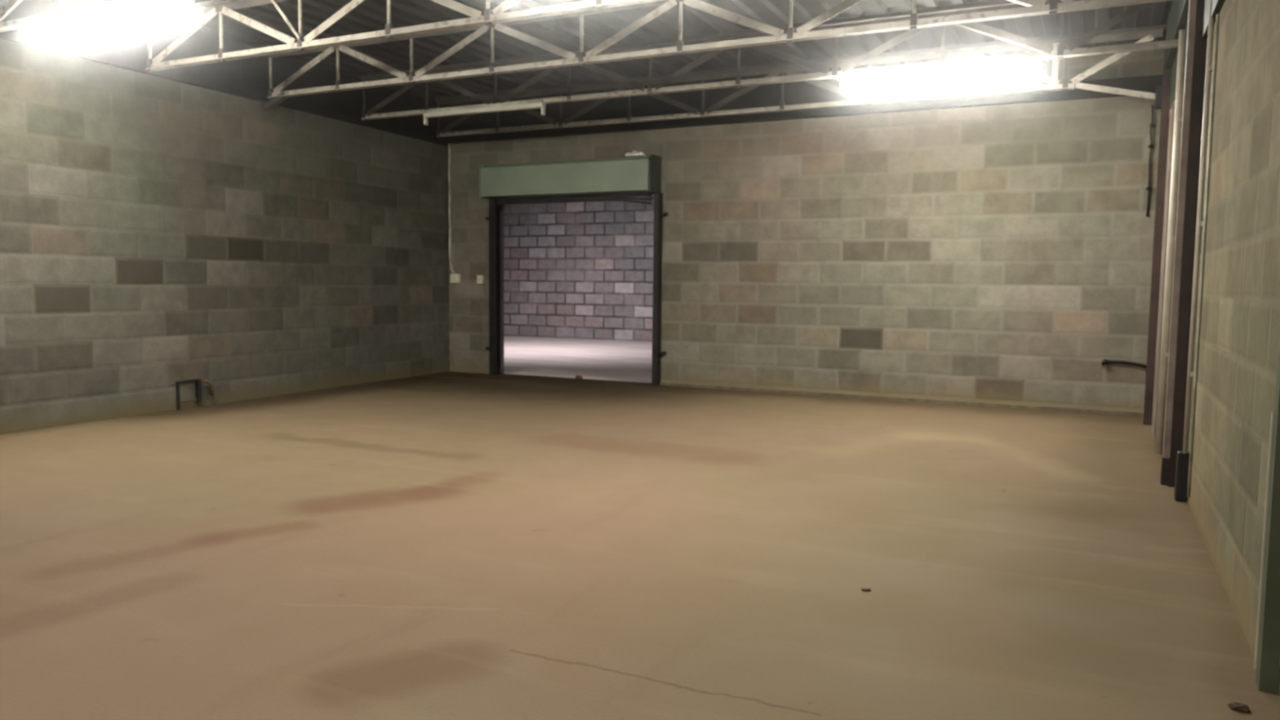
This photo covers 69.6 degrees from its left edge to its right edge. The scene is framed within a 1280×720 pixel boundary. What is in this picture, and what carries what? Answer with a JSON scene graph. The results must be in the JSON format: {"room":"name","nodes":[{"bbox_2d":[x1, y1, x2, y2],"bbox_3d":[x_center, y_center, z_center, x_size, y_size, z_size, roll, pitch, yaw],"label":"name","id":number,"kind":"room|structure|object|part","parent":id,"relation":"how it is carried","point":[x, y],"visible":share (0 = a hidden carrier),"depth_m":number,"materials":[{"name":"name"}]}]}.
{"room":"empty warehouse","nodes":[
{"label":"empty warehouse","id":0,"kind":"room"},
{"bbox_2d":[0,39,449,434],"bbox_3d":[-5.009,-1.071,6.033,0.200,3.330,12.526,3,5,23],"label":"wall","id":1,"kind":"structure","parent":0,"point":[157,233],"depth_m":8.18,"materials":[{"name":"grey concrete"}]},
{"bbox_2d":[0,0,448,145],"bbox_3d":[-4.895,-2.483,5.828,0.050,0.480,12.448,3,5,23],"label":"trim","id":2,"kind":"structure","parent":1,"relation":"attached to","point":[246,77],"depth_m":8.43,"materials":[{"name":"white metal"}]},
{"bbox_2d":[503,194,653,341],"bbox_3d":[-0.894,-2.131,18.958,11.500,3.400,0.200,3,5,26],"label":"wall","id":3,"kind":"structure","parent":0,"point":[575,270],"depth_m":19.05,"materials":[{"name":"grey brick"}]},
{"bbox_2d":[102,0,1172,106],"bbox_3d":[-1.791,-2.611,4.276,8.780,0.100,12.820,3,5,26],"label":"ceiling","id":4,"kind":"structure","parent":0,"point":[370,15],"depth_m":8.05,"materials":[{"name":"white metal"}]},
{"bbox_2d":[0,0,165,32],"bbox_3d":[-1.221,-2.368,4.840,7.612,0.470,0.100,3,5,26],"label":"roof truss","id":5,"kind":"object","parent":4,"relation":"attached to","point":[63,13],"visible":0.93,"depth_m":6.14,"materials":[{"name":"white metal"}]},
{"bbox_3d":[-3.854,-2.318,6.147,0.044,0.098,0.032,3,5,26],"label":"splice plate","id":6,"kind":"part","parent":5,"relation":"part of","materials":[{"name":"metal"}]},
{"bbox_2d":[25,0,202,44],"bbox_3d":[-3.447,-2.220,5.987,1.500,0.179,0.196,3,5,26],"label":"fluorescent light","id":7,"kind":"object","parent":5,"relation":"hanging from","point":[167,11],"visible":0.96,"depth_m":5.88,"materials":[{"name":"white plastic"}]},
{"bbox_2d":[145,0,663,71],"bbox_3d":[-0.668,-2.454,5.957,7.612,0.470,0.100,3,5,26],"label":"roof truss","id":8,"kind":"object","parent":4,"relation":"attached to","point":[211,8],"visible":0.9,"depth_m":6.76,"materials":[{"name":"white metal"}]},
{"bbox_3d":[-4.062,-2.444,7.639,0.044,0.098,0.032,3,5,26],"label":"splice plate","id":9,"kind":"part","parent":8,"relation":"part of","materials":[{"name":"metal"}]},
{"bbox_3d":[-3.300,-2.405,7.265,0.044,0.098,0.032,3,5,26],"label":"splice plate","id":10,"kind":"part","parent":8,"relation":"part of","materials":[{"name":"metal"}]},
{"bbox_3d":[-2.675,-2.583,6.908,0.337,0.384,0.012,3,5,26],"label":"sway rod","id":11,"kind":"part","parent":8,"relation":"part of","materials":[{"name":"beige paint"}]},
{"bbox_3d":[-2.538,-2.365,6.891,0.044,0.098,0.032,3,5,26],"label":"splice plate","id":12,"kind":"part","parent":8,"relation":"part of","materials":[{"name":"metal"}]},
{"bbox_3d":[-1.776,-2.326,6.516,0.044,0.098,0.032,3,5,26],"label":"splice plate","id":13,"kind":"part","parent":8,"relation":"part of","materials":[{"name":"metal"}]},
{"bbox_3d":[-1.014,-2.287,6.142,0.044,0.098,0.032,3,5,26],"label":"splice plate","id":14,"kind":"part","parent":8,"relation":"part of","materials":[{"name":"metal"}]},
{"bbox_3d":[-0.252,-2.247,5.768,0.044,0.098,0.032,3,5,26],"label":"splice plate","id":15,"kind":"part","parent":8,"relation":"part of","materials":[{"name":"metal"}]},
{"bbox_2d":[262,0,1173,110],"bbox_3d":[-0.145,-2.495,7.094,7.679,0.565,0.100,3,5,26],"label":"roof truss","id":16,"kind":"object","parent":4,"relation":"attached to","point":[1033,7],"visible":0.91,"depth_m":7.03,"materials":[{"name":"white metal"}]},
{"bbox_3d":[-3.509,-2.530,8.757,0.044,0.098,0.032,3,5,26],"label":"splice plate","id":17,"kind":"part","parent":16,"relation":"part of","materials":[{"name":"metal"}]},
{"bbox_3d":[-2.747,-2.491,8.383,0.044,0.098,0.032,3,5,26],"label":"splice plate","id":18,"kind":"part","parent":16,"relation":"part of","materials":[{"name":"metal"}]},
{"bbox_3d":[-1.985,-2.452,8.008,0.044,0.098,0.032,3,5,26],"label":"splice plate","id":19,"kind":"part","parent":16,"relation":"part of","materials":[{"name":"metal"}]},
{"bbox_3d":[-1.223,-2.412,7.634,0.044,0.098,0.032,3,5,26],"label":"splice plate","id":20,"kind":"part","parent":16,"relation":"part of","materials":[{"name":"metal"}]},
{"bbox_3d":[-0.461,-2.373,7.259,0.044,0.098,0.032,3,5,26],"label":"splice plate","id":21,"kind":"part","parent":16,"relation":"part of","materials":[{"name":"metal"}]},
{"bbox_3d":[0.302,-2.334,6.885,0.044,0.098,0.032,3,5,26],"label":"splice plate","id":22,"kind":"part","parent":16,"relation":"part of","materials":[{"name":"metal"}]},
{"bbox_3d":[1.064,-2.294,6.511,0.044,0.098,0.032,3,5,26],"label":"splice plate","id":23,"kind":"part","parent":16,"relation":"part of","materials":[{"name":"metal"}]},
{"bbox_3d":[1.826,-2.255,6.136,0.044,0.098,0.032,3,5,26],"label":"splice plate","id":24,"kind":"part","parent":16,"relation":"part of","materials":[{"name":"metal"}]},
{"bbox_3d":[2.588,-2.216,5.762,0.044,0.098,0.032,3,5,26],"label":"splice plate","id":25,"kind":"part","parent":16,"relation":"part of","materials":[{"name":"metal"}]},
{"bbox_2d":[360,0,1178,120],"bbox_3d":[0.439,-2.627,8.192,7.612,0.470,0.100,3,5,26],"label":"roof truss","id":26,"kind":"object","parent":4,"relation":"attached to","point":[1045,51],"visible":0.74,"depth_m":7.76,"materials":[{"name":"white metal"}]},
{"bbox_3d":[-2.955,-2.617,9.874,0.044,0.098,0.032,3,5,26],"label":"splice plate","id":27,"kind":"part","parent":26,"relation":"part of","materials":[{"name":"metal"}]},
{"bbox_3d":[-2.193,-2.577,9.500,0.044,0.098,0.032,3,5,26],"label":"splice plate","id":28,"kind":"part","parent":26,"relation":"part of","materials":[{"name":"metal"}]},
{"bbox_2d":[422,99,545,124],"bbox_3d":[-1.567,-2.458,9.154,1.446,0.145,0.060,3,5,26],"label":"light","id":29,"kind":"object","parent":26,"relation":"attached to","point":[536,104],"visible":1,"depth_m":9.11,"materials":[{"name":"white"}]},
{"bbox_3d":[-1.431,-2.538,9.126,0.044,0.098,0.032,3,5,26],"label":"splice plate","id":30,"kind":"part","parent":26,"relation":"part of","materials":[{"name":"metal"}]},
{"bbox_3d":[-0.669,-2.499,8.751,0.044,0.098,0.032,3,5,26],"label":"splice plate","id":31,"kind":"part","parent":26,"relation":"part of","materials":[{"name":"metal"}]},
{"bbox_3d":[0.093,-2.459,8.377,0.044,0.098,0.032,3,5,26],"label":"splice plate","id":32,"kind":"part","parent":26,"relation":"part of","materials":[{"name":"metal"}]},
{"bbox_3d":[0.855,-2.420,8.002,0.044,0.098,0.032,3,5,26],"label":"splice plate","id":33,"kind":"part","parent":26,"relation":"part of","materials":[{"name":"metal"}]},
{"bbox_3d":[1.617,-2.381,7.628,0.044,0.098,0.032,3,5,26],"label":"splice plate","id":34,"kind":"part","parent":26,"relation":"part of","materials":[{"name":"metal"}]},
{"bbox_2d":[840,59,1041,93],"bbox_3d":[2.360,-2.264,7.292,1.500,0.179,0.196,3,5,26],"label":"fluorescent light","id":35,"kind":"object","parent":26,"relation":"hanging from","point":[1030,68],"visible":1,"depth_m":7.21,"materials":[{"name":"white plastic"}]},
{"bbox_3d":[2.379,-2.341,7.254,0.044,0.098,0.032,3,5,26],"label":"splice plate","id":36,"kind":"part","parent":26,"relation":"part of","materials":[{"name":"metal"}]},
{"bbox_3d":[3.141,-2.302,6.879,0.044,0.098,0.032,3,5,26],"label":"splice plate","id":37,"kind":"part","parent":26,"relation":"part of","materials":[{"name":"metal"}]},
{"bbox_2d":[434,24,1167,137],"bbox_3d":[0.983,-2.641,9.320,7.592,0.616,0.100,3,5,26],"label":"roof truss","id":38,"kind":"object","parent":4,"relation":"attached to","point":[1147,33],"visible":0.88,"depth_m":8.95,"materials":[{"name":"white metal"}]},
{"bbox_3d":[-2.402,-2.703,10.992,0.044,0.098,0.032,3,5,26],"label":"splice plate","id":39,"kind":"part","parent":38,"relation":"part of","materials":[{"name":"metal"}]},
{"bbox_3d":[-1.640,-2.664,10.617,0.044,0.098,0.032,3,5,26],"label":"splice plate","id":40,"kind":"part","parent":38,"relation":"part of","materials":[{"name":"metal"}]},
{"bbox_3d":[-0.878,-2.624,10.243,0.044,0.098,0.032,3,5,26],"label":"splice plate","id":41,"kind":"part","parent":38,"relation":"part of","materials":[{"name":"metal"}]},
{"bbox_3d":[-0.116,-2.585,9.869,0.044,0.098,0.032,3,5,26],"label":"splice plate","id":42,"kind":"part","parent":38,"relation":"part of","materials":[{"name":"metal"}]},
{"bbox_3d":[0.646,-2.546,9.494,0.044,0.098,0.032,3,5,26],"label":"splice plate","id":43,"kind":"part","parent":38,"relation":"part of","materials":[{"name":"metal"}]},
{"bbox_3d":[1.408,-2.506,9.120,0.044,0.098,0.032,3,5,26],"label":"splice plate","id":44,"kind":"part","parent":38,"relation":"part of","materials":[{"name":"metal"}]},
{"bbox_3d":[2.171,-2.467,8.746,0.044,0.098,0.032,3,5,26],"label":"splice plate","id":45,"kind":"part","parent":38,"relation":"part of","materials":[{"name":"metal"}]},
{"bbox_3d":[2.933,-2.428,8.371,0.044,0.098,0.032,3,5,26],"label":"splice plate","id":46,"kind":"part","parent":38,"relation":"part of","materials":[{"name":"metal"}]},
{"bbox_3d":[3.618,-2.566,8.021,0.045,0.370,0.060,3,5,26],"label":"post","id":47,"kind":"part","parent":38,"relation":"part of","materials":[{"name":"white metal"}]},
{"bbox_3d":[3.695,-2.388,7.997,0.044,0.098,0.032,3,5,26],"label":"splice plate","id":48,"kind":"part","parent":38,"relation":"part of","materials":[{"name":"metal"}]},
{"bbox_2d":[0,335,1279,719],"bbox_3d":[-3.347,0.414,9.408,15.750,0.150,20.200,3,5,26],"label":"floor","id":49,"kind":"structure","parent":0,"point":[448,545],"depth_m":3.83,"materials":[{"name":"concrete"}]},
{"bbox_2d":[176,378,213,410],"bbox_3d":[-3.978,0.301,8.234,0.048,0.254,0.369,3,5,26],"label":"hoop","id":50,"kind":"object","parent":49,"relation":"on","point":[198,382],"visible":1,"depth_m":8.25,"materials":[{"name":"black metal"}]},
{"bbox_2d":[574,374,582,378],"bbox_3d":[-0.738,0.204,11.077,0.093,0.050,0.068,1,5,3],"label":"scrap","id":51,"kind":"object","parent":49,"relation":"on","point":[577,376],"visible":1,"depth_m":11.05,"materials":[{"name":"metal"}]},
{"bbox_2d":[861,587,871,591],"bbox_3d":[0.856,0.869,3.489,0.037,0.011,0.025,3,5,26],"label":"scrap","id":52,"kind":"object","parent":49,"relation":"on","point":[862,588],"visible":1,"depth_m":3.48,"materials":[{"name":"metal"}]},
{"bbox_2d":[1142,34,1171,425],"bbox_3d":[4.351,-1.073,7.774,0.115,3.252,0.140,3,5,26],"label":"steel column","id":53,"kind":"structure","parent":49,"relation":"on","point":[1162,92],"depth_m":7.73,"materials":[{"name":"black metal"}]},
{"bbox_2d":[1173,450,1189,502],"bbox_3d":[2.963,0.635,5.031,0.060,0.270,0.070,3,5,26],"label":"shoe","id":54,"kind":"object","parent":49,"relation":"on","point":[1182,459],"visible":0.84,"depth_m":5.00,"materials":[{"name":"black metal"}]},
{"bbox_2d":[1160,0,1207,487],"bbox_3d":[3.162,-0.913,5.321,0.102,3.312,0.150,3,5,26],"label":"steel column","id":55,"kind":"structure","parent":49,"relation":"on","point":[1196,46],"depth_m":5.30,"materials":[{"name":"black metal"}]},
{"bbox_3d":[3.159,0.732,5.450,0.068,0.012,0.150,3,5,26],"label":"plate","id":56,"kind":"part","parent":55,"relation":"part of","materials":[{"name":"black metal"}]},
{"bbox_2d":[1227,702,1250,712],"bbox_3d":[1.649,0.954,2.534,0.054,0.016,0.038,3,5,26],"label":"scrap","id":57,"kind":"object","parent":49,"relation":"on","point":[1240,707],"visible":1,"depth_m":2.52,"materials":[{"name":"brown"}]},
{"bbox_2d":[448,48,1164,412],"bbox_3d":[1.100,-1.336,10.046,8.500,3.330,0.120,3,5,26],"label":"wall","id":58,"kind":"structure","parent":0,"point":[1001,254],"depth_m":9.25,"materials":[{"name":"grey concrete"}]},
{"bbox_2d":[448,143,455,274],"bbox_3d":[-2.381,-1.902,11.633,0.097,1.640,0.032,3,5,26],"label":"conduit","id":59,"kind":"object","parent":58,"relation":"attached to","point":[449,144],"visible":1,"depth_m":11.64,"materials":[{"name":"grey metal"}]},
{"bbox_2d":[450,274,460,283],"bbox_3d":[-2.343,-1.032,11.674,0.125,0.115,0.058,3,5,26],"label":"switch box","id":60,"kind":"object","parent":58,"relation":"attached to","point":[455,278],"visible":1,"depth_m":11.65,"materials":[{"name":"beige plastic"}]},
{"bbox_2d":[476,275,484,284],"bbox_3d":[-1.993,-1.004,11.504,0.085,0.110,0.058,3,5,26],"label":"switch box","id":61,"kind":"object","parent":58,"relation":"attached to","point":[480,278],"visible":1,"depth_m":11.48,"materials":[{"name":"beige plastic"}]},
{"bbox_2d":[479,154,667,386],"bbox_3d":[-0.820,-1.044,10.868,2.440,2.570,0.390,3,5,26],"label":"door frame","id":62,"kind":"structure","parent":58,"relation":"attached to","point":[602,180],"depth_m":10.65,"materials":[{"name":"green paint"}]},
{"bbox_3d":[-1.875,-2.170,11.236,0.020,0.410,0.270,3,5,26],"label":"plate","id":63,"kind":"part","parent":62,"relation":"part of","materials":[{"name":"grey paint"}]},
{"bbox_3d":[-1.795,-0.897,11.390,0.105,2.170,0.100,3,5,26],"label":"guide rail","id":64,"kind":"part","parent":62,"relation":"part of","materials":[{"name":"black metal"}]},
{"bbox_3d":[-1.735,-0.894,11.484,0.010,2.150,0.120,3,5,26],"label":"jamb plate","id":65,"kind":"part","parent":62,"relation":"part of","materials":[{"name":"grey metal"}]},
{"bbox_2d":[497,193,652,204],"bbox_3d":[-0.806,-1.860,10.787,2.080,0.139,0.030,3,5,26],"label":"roller shutter","id":66,"kind":"object","parent":62,"relation":"hanging from","point":[582,197],"depth_m":10.75,"materials":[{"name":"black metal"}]},
{"bbox_2d":[624,150,645,156],"bbox_3d":[-0.049,-2.314,10.313,0.236,0.066,0.150,3,5,26],"label":"rag","id":67,"kind":"object","parent":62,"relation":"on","point":[634,153],"visible":0.9,"depth_m":10.29,"materials":[{"name":"white fabric"}]},
{"bbox_3d":[0.191,-0.791,10.488,0.020,2.150,0.170,3,5,26],"label":"jamb plate","id":68,"kind":"part","parent":62,"relation":"part of","materials":[{"name":"grey metal"}]},
{"bbox_3d":[0.165,-2.064,10.234,0.030,0.410,0.270,3,5,26],"label":"plate","id":69,"kind":"part","parent":62,"relation":"part of","materials":[{"name":"green paint"}]},
{"bbox_3d":[0.198,-0.794,10.411,0.060,2.170,0.100,3,5,26],"label":"guide rail","id":70,"kind":"part","parent":62,"relation":"part of","materials":[{"name":"black metal"}]},
{"bbox_2d":[448,52,1162,143],"bbox_3d":[1.114,-2.763,9.822,7.910,0.450,0.070,3,5,26],"label":"trim","id":71,"kind":"structure","parent":58,"relation":"attached to","point":[801,92],"depth_m":9.75,"materials":[{"name":"grey metal"}]},
{"bbox_2d":[659,382,1143,416],"bbox_3d":[2.391,0.383,9.455,4.905,0.030,0.030,3,5,26],"label":"baseboard","id":72,"kind":"structure","parent":58,"relation":"attached to","point":[973,403],"depth_m":9.25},
{"bbox_2d":[1101,359,1146,368],"bbox_3d":[4.419,0.033,8.401,0.379,0.068,0.070,3,5,26],"label":"wall rail","id":73,"kind":"object","parent":58,"relation":"attached to","point":[1104,361],"visible":0.96,"depth_m":8.41,"materials":[{"name":"black metal"}]},
{"bbox_2d":[1146,104,1154,216],"bbox_3d":[4.544,-1.773,8.206,0.038,0.981,0.040,3,5,26],"label":"loose cable","id":74,"kind":"object","parent":58,"relation":"attached to","point":[1152,125],"visible":1,"depth_m":8.20,"materials":[{"name":"black rubber"}]},
{"bbox_2d":[1182,0,1279,657],"bbox_3d":[1.982,-0.710,2.599,0.200,3.330,12.500,3,5,26],"label":"wall","id":75,"kind":"structure","parent":0,"point":[1240,326],"depth_m":3.55,"materials":[{"name":"grey concrete"}]},
{"bbox_2d":[1151,100,1175,439],"bbox_3d":[4.082,-0.678,7.154,0.045,2.560,0.400,3,5,26],"label":"trim","id":76,"kind":"structure","parent":75,"relation":"attached to","point":[1172,108],"depth_m":7.08,"materials":[{"name":"beige paint"}]},
{"bbox_2d":[1155,29,1186,454],"bbox_3d":[3.672,-0.786,6.343,0.075,2.900,0.068,3,5,26],"label":"downpipe","id":77,"kind":"object","parent":75,"relation":"attached to","point":[1182,33],"visible":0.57,"depth_m":6.33,"materials":[{"name":"plastic"}]},
{"bbox_2d":[1164,0,1225,116],"bbox_3d":[1.716,-1.968,2.242,0.080,0.770,11.800,3,5,26],"label":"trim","id":78,"kind":"structure","parent":75,"relation":"attached to","point":[1177,20],"depth_m":6.52,"materials":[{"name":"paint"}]},
{"bbox_2d":[1182,0,1214,453],"bbox_3d":[2.968,-0.807,4.866,0.039,2.630,0.038,3,5,26],"label":"downpipe","id":79,"kind":"object","parent":75,"relation":"attached to","point":[1209,68],"visible":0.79,"depth_m":4.87,"materials":[{"name":"plastic"}]},
{"bbox_2d":[1186,13,1219,497],"bbox_3d":[2.931,-0.515,4.795,0.014,2.500,0.014,3,5,26],"label":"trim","id":80,"kind":"structure","parent":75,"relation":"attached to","point":[1217,15],"depth_m":4.79,"materials":[{"name":"grey metal"}]},
{"bbox_2d":[1253,331,1279,693],"bbox_3d":[1.272,-0.127,1.395,0.100,2.350,2.738,3,5,26],"label":"door","id":81,"kind":"structure","parent":75,"relation":"in","point":[1267,655],"depth_m":2.63,"materials":[{"name":"green paint"}]}
]}

